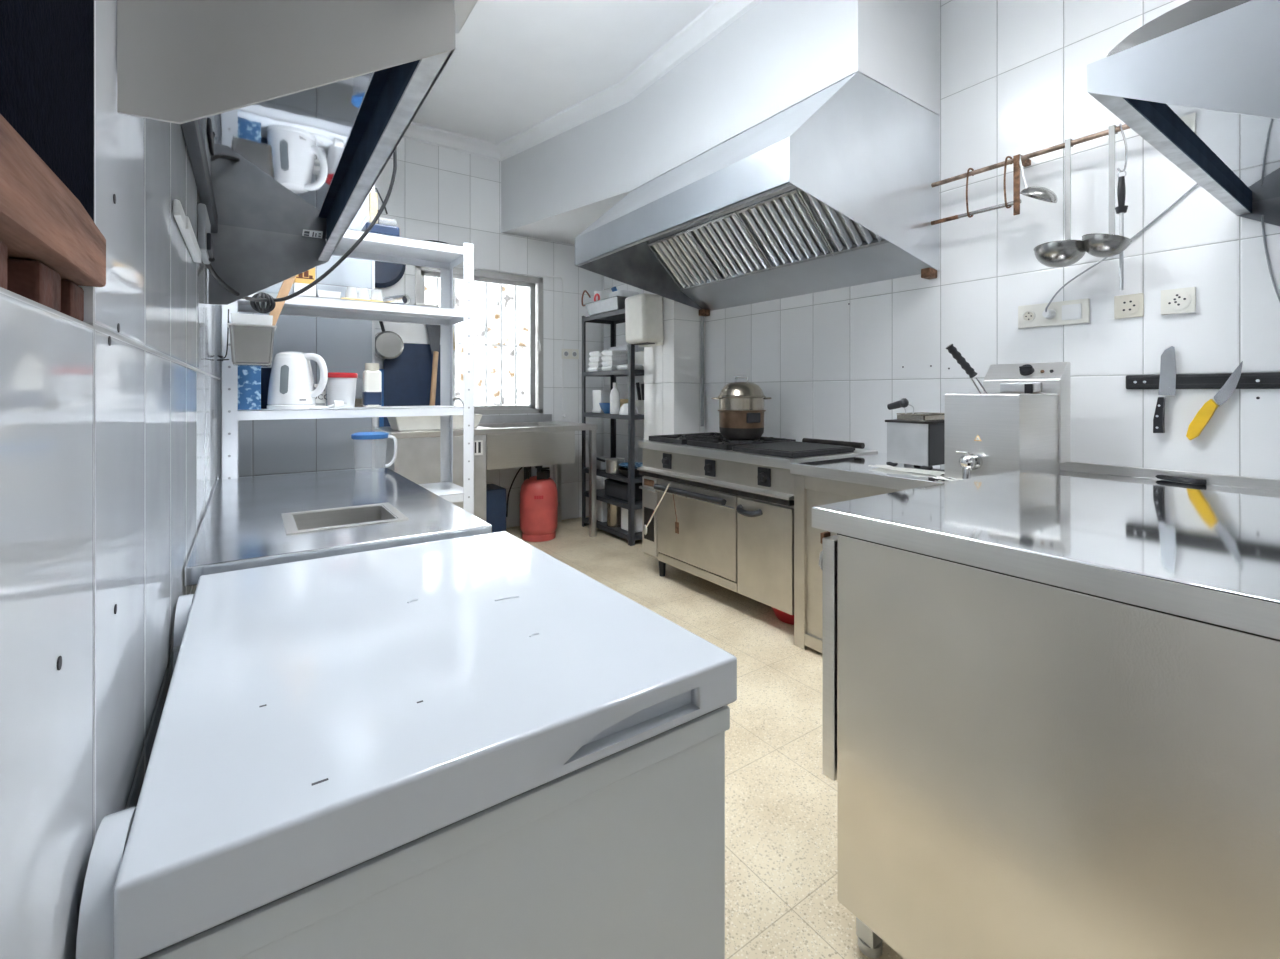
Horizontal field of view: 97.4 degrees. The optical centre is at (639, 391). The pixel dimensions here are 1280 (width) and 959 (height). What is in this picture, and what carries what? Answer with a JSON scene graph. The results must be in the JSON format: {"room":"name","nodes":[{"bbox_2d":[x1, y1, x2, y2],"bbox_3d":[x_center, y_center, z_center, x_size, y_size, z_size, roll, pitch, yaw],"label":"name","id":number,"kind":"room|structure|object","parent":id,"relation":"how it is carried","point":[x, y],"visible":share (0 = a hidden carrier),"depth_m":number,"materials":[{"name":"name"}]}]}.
{"room":"commercial kitchen","nodes":[
{"label":"commercial kitchen","id":0,"kind":"room"},
{"bbox_2d":[0,0,220,958],"bbox_3d":[-1.003,-0.445,1.099,0.201,3.190,6.550,0,0,-35],"label":"wall","id":1,"kind":"structure","parent":0,"point":[110,420],"depth_m":0.43,"materials":[{"name":"tile"}]},
{"bbox_2d":[0,241,83,320],"bbox_3d":[-0.142,-0.064,-0.049,0.086,0.028,1.082,0,0,-35],"label":"string course","id":2,"kind":"object","parent":1,"relation":"attached to","point":[33,280],"visible":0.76,"depth_m":0.33,"materials":[{"name":"wood"}]},
{"bbox_2d":[0,114,105,286],"bbox_3d":[-0.132,-0.101,-0.053,0.098,0.043,1.103,0,0,-35],"label":"wooden shelf","id":3,"kind":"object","parent":2,"relation":"on","point":[42,220],"depth_m":0.30,"materials":[{"name":"brown wood"}]},
{"bbox_2d":[0,0,93,220],"bbox_3d":[-0.092,-0.556,-0.032,0.005,0.867,1.112,0,0,-35],"label":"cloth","id":4,"kind":"object","parent":1,"relation":"hanging from","point":[47,46],"visible":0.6,"depth_m":0.32,"materials":[{"name":"fabric"}]},
{"bbox_2d":[173,199,200,262],"bbox_3d":[-0.815,-0.282,1.017,0.014,0.026,0.383,0,0,-35],"label":"box","id":5,"kind":"object","parent":1,"relation":"attached to","point":[184,224],"visible":1,"depth_m":0.95,"materials":[{"name":"white plastic"}]},
{"bbox_2d":[197,203,213,263],"bbox_3d":[-1.034,-0.372,1.340,0.024,0.105,0.180,0,0,-35],"label":"plug adaptor","id":6,"kind":"object","parent":1,"relation":"attached to","point":[204,238],"visible":0.91,"depth_m":1.27,"materials":[{"name":"grey plastic"}]},
{"bbox_2d":[117,0,454,304],"bbox_3d":[-0.719,-0.383,1.127,0.296,0.270,1.328,0,0,-35],"label":"extractor hood","id":7,"kind":"object","parent":1,"relation":"attached to","point":[290,113],"visible":0.93,"depth_m":0.76,"materials":[{"name":"grey metal"}]},
{"bbox_2d":[205,147,396,312],"bbox_3d":[-1.150,-1.152,1.767,0.357,1.776,0.756,0,0,10],"label":"power cable","id":8,"kind":"object","parent":7,"relation":"hanging from","point":[214,274],"depth_m":1.91,"materials":[{"name":"black rubber"}]},
{"bbox_2d":[239,189,371,477],"bbox_3d":[-2.010,-0.445,3.261,0.610,3.190,1.450,0,0,-35],"label":"wall","id":9,"kind":"structure","parent":0,"point":[280,446],"depth_m":2.71,"materials":[{"name":"grey tile"}]},
{"bbox_2d":[372,184,374,468],"bbox_3d":[-1.345,-0.385,2.836,0.013,3.070,0.010,0,0,-35],"label":"trim","id":10,"kind":"structure","parent":9,"relation":"attached to","point":[373,187],"depth_m":2.83,"materials":[{"name":"white plastic"}]},
{"bbox_2d":[375,137,603,527],"bbox_3d":[-1.564,-0.445,4.575,2.842,3.190,0.200,0,0,-35],"label":"wall","id":11,"kind":"structure","parent":0,"point":[450,196],"depth_m":4.75,"materials":[{"name":"tile"}]},
{"bbox_2d":[375,321,403,360],"bbox_3d":[-1.861,-0.444,4.125,0.217,0.426,0.192,0,0,-35],"label":"saucepan","id":12,"kind":"object","parent":11,"relation":"hanging from","point":[389,345],"visible":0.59,"depth_m":4.05,"materials":[{"name":"metal"}]},
{"bbox_2d":[375,210,405,287],"bbox_3d":[-1.933,-1.058,4.140,0.398,0.578,0.059,0,0,-35],"label":"frying pan","id":13,"kind":"object","parent":11,"relation":"hanging from","point":[387,274],"visible":0.18,"depth_m":4.16,"materials":[{"name":"black metal"}]},
{"bbox_2d":[415,266,542,413],"bbox_3d":[-1.319,-0.407,4.674,1.073,1.185,0.184,0,0,-35],"label":"window","id":14,"kind":"structure","parent":11,"relation":"in","point":[534,284],"depth_m":4.85,"materials":[{"name":"grey metal"}]},
{"bbox_2d":[425,277,527,405],"bbox_3d":[-1.386,-0.383,4.771,1.573,1.435,0.024,0,0,-35],"label":"curtain","id":15,"kind":"object","parent":14,"relation":"hanging from","point":[493,290],"visible":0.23,"depth_m":4.87,"materials":[{"name":"fabric"}]},
{"bbox_2d":[457,265,563,306],"bbox_3d":[-1.162,-0.427,4.713,1.161,1.213,0.021,0,0,-35],"label":"cable","id":16,"kind":"object","parent":11,"relation":"attached to","point":[457,265],"visible":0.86,"depth_m":4.81,"materials":[{"name":"white plastic"}]},
{"bbox_2d":[479,414,551,423],"bbox_3d":[-1.170,0.228,4.712,0.950,0.065,0.017,0,0,-35],"label":"backsplash","id":17,"kind":"structure","parent":11,"relation":"attached to","point":[532,417],"depth_m":4.78,"materials":[{"name":"metal"}]},
{"bbox_2d":[562,349,578,358],"bbox_3d":[-0.631,-0.344,5.091,0.170,0.090,0.014,0,0,-35],"label":"socket plate","id":18,"kind":"object","parent":11,"relation":"attached to","point":[566,353],"visible":1,"depth_m":5.09,"materials":[{"name":"beige plastic"}]},
{"bbox_2d":[412,0,716,143],"bbox_3d":[0.082,-2.090,1.852,3.642,0.100,6.550,0,0,-35],"label":"ceiling","id":19,"kind":"structure","parent":0,"point":[513,66],"depth_m":3.43,"materials":[{"name":"white paint"}]},
{"bbox_2d":[644,290,704,439],"bbox_3d":[0.255,-0.095,4.192,0.290,2.490,0.363,0,0,-35],"label":"wall pillar","id":20,"kind":"structure","parent":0,"point":[672,369],"depth_m":4.05,"materials":[{"name":"tile"}]},
{"bbox_2d":[625,293,663,346],"bbox_3d":[0.030,-0.520,4.101,0.194,0.360,0.255,0,0,-35],"label":"dispenser","id":21,"kind":"object","parent":20,"relation":"attached to","point":[644,311],"visible":0.99,"depth_m":4.01,"materials":[{"name":"beige plastic"}]},
{"bbox_2d":[506,516,903,958],"bbox_3d":[0.082,1.200,1.852,3.642,0.100,6.550,0,0,-35],"label":"floor","id":22,"kind":"structure","parent":0,"point":[781,902],"depth_m":1.74,"materials":[{"name":"tile"}]},
{"bbox_2d":[184,468,491,585],"bbox_3d":[-0.920,0.729,1.650,0.560,0.843,1.210,0,0,-35],"label":"countertop","id":23,"kind":"structure","parent":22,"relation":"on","point":[251,522],"depth_m":1.40,"materials":[{"name":"metal"}]},
{"bbox_2d":[351,432,396,466],"bbox_3d":[-1.049,0.234,2.196,0.132,0.152,0.142,0,0,35],"label":"pitcher","id":24,"kind":"object","parent":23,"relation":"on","point":[360,435],"visible":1,"depth_m":2.16,"materials":[{"name":"clear plastic"}]},
{"bbox_2d":[221,229,473,514],"bbox_3d":[-1.225,0.242,2.417,0.913,1.815,0.370,0,0,-35],"label":"metal shelving","id":25,"kind":"object","parent":22,"relation":"on","point":[444,257],"visible":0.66,"depth_m":2.50,"materials":[{"name":"white metal"}]},
{"bbox_2d":[217,309,276,366],"bbox_3d":[-1.381,-0.191,1.974,0.170,0.198,0.177,0,0,-35],"label":"container","id":26,"kind":"object","parent":25,"relation":"hanging from","point":[251,344],"visible":1,"depth_m":1.92,"materials":[{"name":"plastic"}]},
{"bbox_2d":[231,313,272,324],"bbox_3d":[-1.360,-0.188,1.971,0.120,0.156,0.120,0,0,-35],"label":"tub","id":27,"kind":"object","parent":26,"relation":"in","point":[239,318],"visible":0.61,"depth_m":1.92,"materials":[{"name":"plastic"}]},
{"bbox_2d":[269,276,295,325],"bbox_3d":[-1.299,-0.352,2.043,0.012,0.343,0.144,0,0,44],"label":"wooden spatula","id":28,"kind":"object","parent":26,"relation":"in","point":[285,288],"visible":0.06,"depth_m":2.04,"materials":[{"name":"brown wood"}]},
{"bbox_2d":[238,366,260,409],"bbox_3d":[-1.492,-0.021,2.142,0.077,0.175,0.100,0,0,-35],"label":"carton","id":29,"kind":"object","parent":25,"relation":"on","point":[249,377],"visible":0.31,"depth_m":2.10,"materials":[{"name":"cardboard"}]},
{"bbox_2d":[261,368,271,408],"bbox_3d":[-1.515,-0.016,2.284,0.076,0.165,0.076,0,0,-35],"label":"jar","id":30,"kind":"object","parent":25,"relation":"on","point":[265,372],"visible":0.23,"depth_m":2.25,"materials":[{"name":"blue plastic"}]},
{"bbox_2d":[267,352,327,409],"bbox_3d":[-1.365,-0.046,2.235,0.201,0.226,0.169,0,0,-35],"label":"electric kettle","id":31,"kind":"object","parent":25,"relation":"on","point":[291,381],"visible":0.98,"depth_m":2.17,"materials":[{"name":"white plastic"}]},
{"bbox_2d":[293,268,315,296],"bbox_3d":[-1.347,-0.457,2.255,0.075,0.175,0.080,0,0,-35],"label":"carton","id":32,"kind":"object","parent":25,"relation":"on","point":[302,280],"visible":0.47,"depth_m":2.23,"materials":[{"name":"white cardboard"}]},
{"bbox_2d":[316,290,340,298],"bbox_3d":[-1.287,-0.388,2.314,0.085,0.038,0.130,0,0,-35],"label":"plastic tray","id":33,"kind":"object","parent":25,"relation":"on","point":[319,293],"visible":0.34,"depth_m":2.26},
{"bbox_2d":[326,372,357,407],"bbox_3d":[-1.257,-0.007,2.365,0.124,0.147,0.124,0,0,-35],"label":"plastic tub","id":34,"kind":"object","parent":25,"relation":"on","point":[340,386],"visible":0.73,"depth_m":2.32,"materials":[{"name":"plastic"}]},
{"bbox_2d":[362,363,381,407],"bbox_3d":[-1.151,-0.028,2.415,0.070,0.190,0.062,0,0,-35],"label":"milk bottle","id":35,"kind":"object","parent":25,"relation":"on","point":[372,377],"visible":1,"depth_m":2.39,"materials":[{"name":"white plastic"}]},
{"bbox_2d":[369,192,377,223],"bbox_3d":[-1.200,-0.772,2.527,0.032,0.243,0.040,0,0,-35],"label":"bottle","id":36,"kind":"object","parent":25,"relation":"on","point":[373,197],"visible":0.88,"depth_m":2.51,"materials":[{"name":"plastic"}]},
{"bbox_2d":[361,222,398,235],"bbox_3d":[-1.113,-0.693,2.410,0.132,0.085,0.130,0,0,-35],"label":"lidded box","id":37,"kind":"object","parent":25,"relation":"on","point":[377,228],"visible":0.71,"depth_m":2.36,"materials":[{"name":"blue plastic"}]},
{"bbox_2d":[369,295,409,303],"bbox_3d":[-1.083,-0.390,2.423,0.211,0.042,0.042,0,0,26],"label":"roll","id":38,"kind":"object","parent":25,"relation":"on","point":[400,299],"visible":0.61,"depth_m":2.39,"materials":[{"name":"metal"}]},
{"bbox_2d":[76,531,736,958],"bbox_3d":[-0.333,0.734,0.826,0.578,0.832,0.754,0,0,-35],"label":"chest freezer","id":39,"kind":"object","parent":22,"relation":"on","point":[481,746],"visible":1,"depth_m":0.56,"materials":[{"name":"grey paint"}]},
{"bbox_2d":[375,414,597,536],"bbox_3d":[-1.160,0.672,4.311,1.530,0.955,0.687,0,0,-35],"label":"sink","id":40,"kind":"object","parent":22,"relation":"on","point":[500,441],"visible":0.46,"depth_m":4.03,"materials":[{"name":"metal"}]},
{"bbox_2d":[379,321,439,426],"bbox_3d":[-1.743,-0.153,4.277,0.444,0.823,0.019,0,0,-35],"label":"board","id":41,"kind":"object","parent":40,"relation":"on","point":[406,378],"visible":0.47,"depth_m":4.26,"materials":[{"name":"blue plastic"}]},
{"bbox_2d":[426,324,439,405],"bbox_3d":[-1.541,-0.184,4.234,0.147,0.852,0.206,0,0,-35],"label":"wide turner","id":42,"kind":"object","parent":40,"relation":"on","point":[433,331],"visible":0.63,"depth_m":4.27,"materials":[{"name":"brown wood"}]},
{"bbox_2d":[387,414,481,430],"bbox_3d":[-1.442,0.210,3.953,0.585,0.100,0.300,0,0,-35],"label":"plastic basin","id":43,"kind":"object","parent":40,"relation":"on","point":[408,423],"visible":0.62,"depth_m":3.79,"materials":[{"name":"plastic"}]},
{"bbox_2d":[375,421,597,438],"bbox_3d":[-1.160,0.280,4.311,1.530,0.040,0.687,0,0,-35],"label":"countertop","id":44,"kind":"structure","parent":40,"relation":"on","point":[550,426],"depth_m":4.12,"materials":[{"name":"metal"}]},
{"bbox_2d":[486,431,574,469],"bbox_3d":[-0.969,0.420,4.415,0.698,0.260,0.620,0,0,-35],"label":"basin","id":45,"kind":"object","parent":40,"relation":"in","point":[504,449],"depth_m":4.14,"materials":[{"name":"metal"}]},
{"bbox_2d":[486,484,505,532],"bbox_3d":[-1.167,0.940,4.326,0.185,0.420,0.280,0,0,-35],"label":"crate","id":46,"kind":"object","parent":22,"relation":"on","point":[495,494],"visible":0.27,"depth_m":4.22,"materials":[{"name":"blue plastic"}]},
{"bbox_2d":[519,466,557,541],"bbox_3d":[-0.799,0.863,4.436,0.300,0.575,0.300,0,0,-15],"label":"bottle","id":47,"kind":"object","parent":22,"relation":"on","point":[538,505],"visible":0.99,"depth_m":4.32,"materials":[{"name":"red paint"}]},
{"bbox_2d":[582,308,643,545],"bbox_3d":[-0.150,0.250,4.597,0.325,1.800,0.755,0,0,-35],"label":"storage rack","id":48,"kind":"object","parent":22,"relation":"on","point":[615,317],"visible":0.47,"depth_m":4.44,"materials":[{"name":"metal"}]},
{"bbox_2d":[592,390,610,412],"bbox_3d":[-0.325,0.080,4.765,0.110,0.190,0.150,0,0,-35],"label":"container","id":49,"kind":"object","parent":48,"relation":"on","point":[599,396],"visible":0.68,"depth_m":4.72,"materials":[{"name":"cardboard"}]},
{"bbox_2d":[596,500,606,521],"bbox_3d":[-0.302,0.980,4.750,0.160,0.200,0.190,0,0,-35],"label":"plastic box","id":50,"kind":"object","parent":48,"relation":"on","point":[601,507],"visible":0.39,"depth_m":4.66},
{"bbox_2d":[583,296,626,315],"bbox_3d":[-0.202,-0.688,4.607,0.310,0.100,0.530,0,0,-35],"label":"steel tray","id":51,"kind":"object","parent":48,"relation":"on","point":[613,303],"visible":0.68,"depth_m":4.47,"materials":[{"name":"metal"}]},
{"bbox_2d":[581,290,611,305],"bbox_3d":[-0.338,-0.751,4.735,0.220,0.222,0.253,0,0,-35],"label":"paper bag","id":52,"kind":"object","parent":51,"relation":"in","point":[598,295],"visible":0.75,"depth_m":4.64,"materials":[{"name":"white paper"}]},
{"bbox_2d":[609,287,638,296],"bbox_3d":[-0.131,-0.749,4.520,0.201,0.210,0.196,0,0,-35],"label":"water jug","id":53,"kind":"object","parent":51,"relation":"in","point":[626,293],"visible":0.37,"depth_m":4.44,"materials":[{"name":"white plastic"}]},
{"bbox_2d":[596,457,624,473],"bbox_3d":[-0.234,0.592,4.573,0.172,0.115,0.262,0,0,-35],"label":"saucepan","id":54,"kind":"object","parent":48,"relation":"on","point":[612,464],"visible":0.88,"depth_m":4.47,"materials":[{"name":"metal"}]},
{"bbox_2d":[607,503,620,526],"bbox_3d":[-0.199,0.982,4.548,0.144,0.195,0.143,0,0,-35],"label":"tin can","id":55,"kind":"object","parent":48,"relation":"on","point":[613,512],"visible":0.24,"depth_m":4.49,"materials":[{"name":"metal"}]},
{"bbox_2d":[610,383,619,413],"bbox_3d":[-0.200,0.050,4.498,0.080,0.250,0.080,0,0,-35],"label":"bottle","id":56,"kind":"object","parent":48,"relation":"on","point":[614,395],"visible":0.98,"depth_m":4.47,"materials":[{"name":"white plastic"}]},
{"bbox_2d":[605,479,641,501],"bbox_3d":[-0.123,0.779,4.510,0.180,0.140,0.350,0,0,-35],"label":"crate","id":57,"kind":"object","parent":48,"relation":"on","point":[616,489],"visible":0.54,"depth_m":4.41,"materials":[{"name":"grey paint"}]},
{"bbox_2d":[621,508,641,532],"bbox_3d":[-0.046,0.985,4.399,0.140,0.190,0.180,0,0,-35],"label":"box","id":58,"kind":"object","parent":48,"relation":"on","point":[624,512],"visible":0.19,"depth_m":4.33,"materials":[{"name":"cardboard"}]},
{"bbox_2d":[635,382,643,413],"bbox_3d":[0.017,0.049,4.466,0.109,0.252,0.109,0,0,3],"label":"jar","id":59,"kind":"object","parent":48,"relation":"on","point":[639,404],"visible":0.6,"depth_m":4.43,"materials":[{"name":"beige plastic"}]},
{"bbox_2d":[637,432,877,614],"bbox_3d":[0.610,0.707,3.265,0.723,0.886,1.230,0,0,-35],"label":"gas range","id":60,"kind":"object","parent":22,"relation":"on","point":[734,499],"visible":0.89,"depth_m":2.96,"materials":[{"name":"metal"}]},
{"bbox_2d":[711,376,771,439],"bbox_3d":[0.593,0.091,3.284,0.277,0.367,0.277,0,0,42],"label":"pot","id":61,"kind":"object","parent":60,"relation":"on","point":[741,410],"visible":1,"depth_m":3.18,"materials":[{"name":"metal"}]},
{"bbox_2d":[638,440,877,468],"bbox_3d":[0.622,0.333,3.273,0.694,0.045,1.230,0,0,-35],"label":"cooktop","id":62,"kind":"object","parent":60,"relation":"in","point":[760,459],"depth_m":2.91,"materials":[{"name":"metal"}]},
{"bbox_2d":[772,607,793,624],"bbox_3d":[0.798,1.105,2.866,0.300,0.090,0.300,0,0,-35],"label":"basin","id":63,"kind":"object","parent":22,"relation":"on","point":[782,616],"visible":0.11,"depth_m":2.78,"materials":[{"name":"plastic"}]},
{"bbox_2d":[790,453,1279,652],"bbox_3d":[1.723,0.717,1.685,0.730,0.867,2.605,0,0,-35],"label":"countertop","id":64,"kind":"structure","parent":22,"relation":"on","point":[832,480],"depth_m":2.39,"materials":[{"name":"metal"}]},
{"bbox_2d":[869,465,944,475],"bbox_3d":[1.077,0.311,2.263,0.114,0.011,0.310,0,0,-35],"label":"cloth","id":65,"kind":"object","parent":64,"relation":"on","point":[930,472],"visible":0.98,"depth_m":2.23,"materials":[{"name":"fabric"}]},
{"bbox_2d":[885,419,944,469],"bbox_3d":[1.214,0.219,2.406,0.270,0.200,0.197,0,0,-35],"label":"fryer","id":66,"kind":"object","parent":64,"relation":"on","point":[921,443],"visible":0.62,"depth_m":2.31,"materials":[{"name":"metal"}]},
{"bbox_2d":[887,398,944,420],"bbox_3d":[1.189,0.076,2.402,0.250,0.102,0.145,0,0,-35],"label":"basket","id":67,"kind":"object","parent":66,"relation":"on","point":[915,416],"visible":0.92,"depth_m":2.35,"materials":[{"name":"metal"}]},
{"bbox_2d":[945,362,1069,478],"bbox_3d":[1.330,0.102,2.064,0.491,0.428,0.264,0,0,-35],"label":"fryer","id":68,"kind":"object","parent":64,"relation":"on","point":[1022,423],"visible":0.96,"depth_m":1.99,"materials":[{"name":"metal"}]},
{"bbox_2d":[946,344,987,393],"bbox_3d":[1.300,-0.037,2.080,0.254,0.287,0.220,0,0,-35],"label":"basket","id":69,"kind":"object","parent":68,"relation":"on","point":[969,370],"visible":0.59,"depth_m":2.08,"materials":[{"name":"silver metal"}]},
{"bbox_2d":[959,453,982,478],"bbox_3d":[1.148,0.260,1.962,0.076,0.087,0.058,0,0,-35],"label":"tap","id":70,"kind":"object","parent":68,"relation":"on","point":[971,464],"depth_m":1.95,"materials":[{"name":"silver metal"}]},
{"bbox_2d":[792,453,1279,497],"bbox_3d":[1.723,0.345,1.685,0.728,0.050,2.605,0,0,-35],"label":"countertop","id":71,"kind":"structure","parent":64,"relation":"on","point":[860,463],"depth_m":2.18,"materials":[{"name":"metal"}]},
{"bbox_2d":[1155,475,1206,484],"bbox_3d":[1.888,0.309,2.201,0.049,0.021,0.550,0,0,-10],"label":"cable","id":72,"kind":"object","parent":64,"relation":"on","point":[1163,477],"visible":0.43,"depth_m":1.98,"materials":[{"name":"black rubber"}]},
{"bbox_2d":[812,471,1279,958],"bbox_3d":[1.243,0.698,0.795,0.972,0.905,1.689,0,0,-35],"label":"work table","id":73,"kind":"object","parent":22,"relation":"on","point":[1051,703],"depth_m":0.90,"materials":[{"name":"metal"}]},
{"bbox_2d":[813,471,1279,603],"bbox_3d":[1.246,0.268,0.791,0.971,0.045,1.680,0,0,-35],"label":"countertop","id":74,"kind":"structure","parent":73,"relation":"on","point":[1224,542],"depth_m":1.06,"materials":[{"name":"metal"}]},
{"bbox_2d":[604,0,1279,488],"bbox_3d":[1.495,-0.445,2.833,0.201,3.190,6.550,0,0,-35],"label":"wall","id":75,"kind":"structure","parent":0,"point":[830,363],"depth_m":2.39,"materials":[{"name":"tile"}]},
{"bbox_2d":[403,0,761,160],"bbox_3d":[-0.238,-1.990,3.463,3.881,0.100,1.157,0,0,32],"label":"trim","id":76,"kind":"structure","parent":75,"relation":"attached to","point":[722,13],"depth_m":3.81,"materials":[{"name":"white paint"}]},
{"bbox_2d":[701,316,703,425],"bbox_3d":[0.453,-0.170,4.094,0.012,0.840,0.021,0,0,-35],"label":"trim","id":77,"kind":"structure","parent":75,"relation":"attached to","point":[702,317],"depth_m":4.09,"materials":[{"name":"grey plastic"}]},
{"bbox_2d":[501,0,939,244],"bbox_3d":[0.142,-1.690,3.724,1.009,0.700,3.143,0,0,-35],"label":"bulkhead","id":78,"kind":"object","parent":75,"relation":"attached to","point":[777,55],"depth_m":3.02,"materials":[{"name":"white paint"}]},
{"bbox_2d":[575,72,938,315],"bbox_3d":[0.523,-0.943,3.107,1.085,0.786,1.691,0,0,-35],"label":"extractor hood","id":79,"kind":"object","parent":75,"relation":"attached to","point":[833,189],"visible":1,"depth_m":2.73,"materials":[{"name":"metal"}]},
{"bbox_2d":[921,268,936,278],"bbox_3d":[1.398,-0.573,2.717,0.075,0.045,0.045,0,0,-35],"label":"cup","id":80,"kind":"object","parent":79,"relation":"on","point":[926,273],"depth_m":2.70,"materials":[{"name":"metal"}]},
{"bbox_2d":[931,124,1129,186],"bbox_3d":[1.694,-0.981,2.289,0.094,0.024,0.970,0,0,-35],"label":"utensil rail","id":81,"kind":"object","parent":75,"relation":"attached to","point":[1025,159],"visible":0.49,"depth_m":2.33,"materials":[{"name":"metal"}]},
{"bbox_2d":[1004,156,1011,208],"bbox_3d":[1.571,-0.894,2.394,0.037,0.220,0.021,0,0,7],"label":"hook","id":82,"kind":"object","parent":81,"relation":"hanging from","point":[1007,157],"visible":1,"depth_m":2.40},
{"bbox_2d":[931,199,1021,224],"bbox_3d":[1.492,-0.801,2.515,0.019,0.019,0.375,0,0,-35],"label":"utensil rail","id":83,"kind":"object","parent":82,"relation":"hanging from","point":[1011,202],"visible":1,"depth_m":2.51,"materials":[{"name":"metal"}]},
{"bbox_2d":[1013,154,1019,214],"bbox_3d":[1.591,-0.869,2.366,0.032,0.251,0.024,0,0,-35],"label":"strap","id":84,"kind":"object","parent":81,"relation":"hanging from","point":[1016,165],"visible":1,"depth_m":2.36,"materials":[{"name":"metal"}]},
{"bbox_2d":[1019,154,1056,202],"bbox_3d":[1.598,-0.874,2.276,0.136,0.248,0.149,0,0,-35],"label":"ladle","id":85,"kind":"object","parent":81,"relation":"hanging from","point":[1036,192],"visible":1,"depth_m":2.23,"materials":[{"name":"metal"}]},
{"bbox_2d":[1020,186,1056,202],"bbox_3d":[1.605,-0.790,2.265,0.136,0.082,0.122,0,0,-35],"label":"bowl","id":86,"kind":"object","parent":85,"relation":"on","point":[1036,192],"depth_m":2.22,"materials":[{"name":"metal"}]},
{"bbox_2d":[1034,138,1085,267],"bbox_3d":[1.623,-0.738,2.169,0.169,0.513,0.170,0,0,7],"label":"ladle","id":87,"kind":"object","parent":81,"relation":"hanging from","point":[1060,253],"visible":0.98,"depth_m":2.15,"materials":[{"name":"metal"}]},
{"bbox_2d":[1034,240,1085,267],"bbox_3d":[1.623,-0.525,2.169,0.170,0.087,0.170,0,0,-35],"label":"bowl","id":88,"kind":"object","parent":87,"relation":"on","point":[1060,253],"depth_m":2.12,"materials":[{"name":"metal"}]},
{"bbox_2d":[1082,125,1131,257],"bbox_3d":[1.710,-0.744,2.062,0.142,0.499,0.147,0,0,12],"label":"ladle","id":89,"kind":"object","parent":81,"relation":"hanging from","point":[1101,245],"visible":1,"depth_m":2.06,"materials":[{"name":"metal"}]},
{"bbox_2d":[1082,233,1131,257],"bbox_3d":[1.710,-0.538,2.062,0.146,0.086,0.142,0,0,-35],"label":"bowl","id":90,"kind":"object","parent":89,"relation":"on","point":[1101,245],"depth_m":2.03,"materials":[{"name":"metal"}]},
{"bbox_2d":[1115,176,1127,289],"bbox_3d":[1.769,-0.582,2.064,0.038,0.415,0.037,0,0,-35],"label":"sharpening steel","id":91,"kind":"object","parent":81,"relation":"hanging from","point":[1122,208],"visible":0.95,"depth_m":2.06,"materials":[{"name":"black metal"}]},
{"bbox_2d":[1018,298,1089,328],"bbox_3d":[1.713,-0.322,2.330,0.016,0.097,0.250,0,0,-35],"label":"socket plate","id":92,"kind":"object","parent":75,"relation":"attached to","point":[1071,311],"visible":0.99,"depth_m":2.31,"materials":[{"name":"beige plastic"}]},
{"bbox_2d":[1042,183,1197,318],"bbox_3d":[1.858,-0.727,2.089,0.043,0.848,0.621,0,0,-36],"label":"cable","id":93,"kind":"object","parent":75,"relation":"attached to","point":[1047,313],"visible":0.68,"depth_m":2.23,"materials":[{"name":"white plastic"}]},
{"bbox_2d":[1114,293,1143,318],"bbox_3d":[1.851,-0.325,2.130,0.017,0.088,0.086,0,0,-35],"label":"socket plate","id":94,"kind":"object","parent":75,"relation":"attached to","point":[1132,305],"visible":1,"depth_m":2.12,"materials":[{"name":"beige plastic"}]},
{"bbox_2d":[1060,462,1279,490],"bbox_3d":[2.218,0.301,1.600,0.013,0.037,1.900,0,0,-35],"label":"backsplash","id":95,"kind":"structure","parent":75,"relation":"attached to","point":[1213,479],"depth_m":2.02,"materials":[{"name":"metal"}]},
{"bbox_2d":[1161,287,1195,314],"bbox_3d":[1.928,-0.326,2.015,0.021,0.088,0.090,0,0,-35],"label":"socket plate","id":96,"kind":"object","parent":75,"relation":"attached to","point":[1181,300],"visible":1,"depth_m":2.01,"materials":[{"name":"beige plastic"}]},
{"bbox_2d":[1087,0,1279,225],"bbox_3d":[1.656,-0.455,1.217,1.377,0.390,0.711,0,0,-35],"label":"extractor hood","id":97,"kind":"object","parent":75,"relation":"attached to","point":[1204,94],"visible":1,"depth_m":1.07,"materials":[{"name":"metal"}]},
{"bbox_2d":[1105,0,1250,57],"bbox_3d":[1.405,-0.682,1.038,0.708,0.064,0.685,0,0,-35],"label":"tray","id":98,"kind":"object","parent":97,"relation":"on","point":[1192,11],"visible":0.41,"depth_m":1.03,"materials":[{"name":"metal"}]},
{"bbox_2d":[1126,372,1279,388],"bbox_3d":[2.039,-0.037,1.855,0.021,0.054,0.682,0,0,-35],"label":"rack","id":99,"kind":"object","parent":75,"relation":"attached to","point":[1265,380],"visible":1,"depth_m":1.94,"materials":[{"name":"black metal"}]},
{"bbox_2d":[1153,346,1175,432],"bbox_3d":[1.896,-0.008,2.031,0.022,0.316,0.061,0,0,-35],"label":"knife","id":100,"kind":"object","parent":99,"relation":"attached to","point":[1167,382],"visible":1,"depth_m":2.03,"materials":[{"name":"metal"}]},
{"bbox_2d":[1186,361,1242,439],"bbox_3d":[1.968,0.032,1.928,0.021,0.275,0.136,0,0,-35],"label":"knife","id":101,"kind":"object","parent":99,"relation":"attached to","point":[1207,410],"visible":1,"depth_m":1.93,"materials":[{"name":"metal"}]},
{"bbox_2d":[1261,215,1279,301],"bbox_3d":[2.089,-0.325,1.793,0.005,0.516,0.147,0,0,-35],"label":"cable","id":102,"kind":"object","parent":75,"relation":"attached to","point":[1262,217],"visible":1,"depth_m":1.84,"materials":[{"name":"grey plastic"}]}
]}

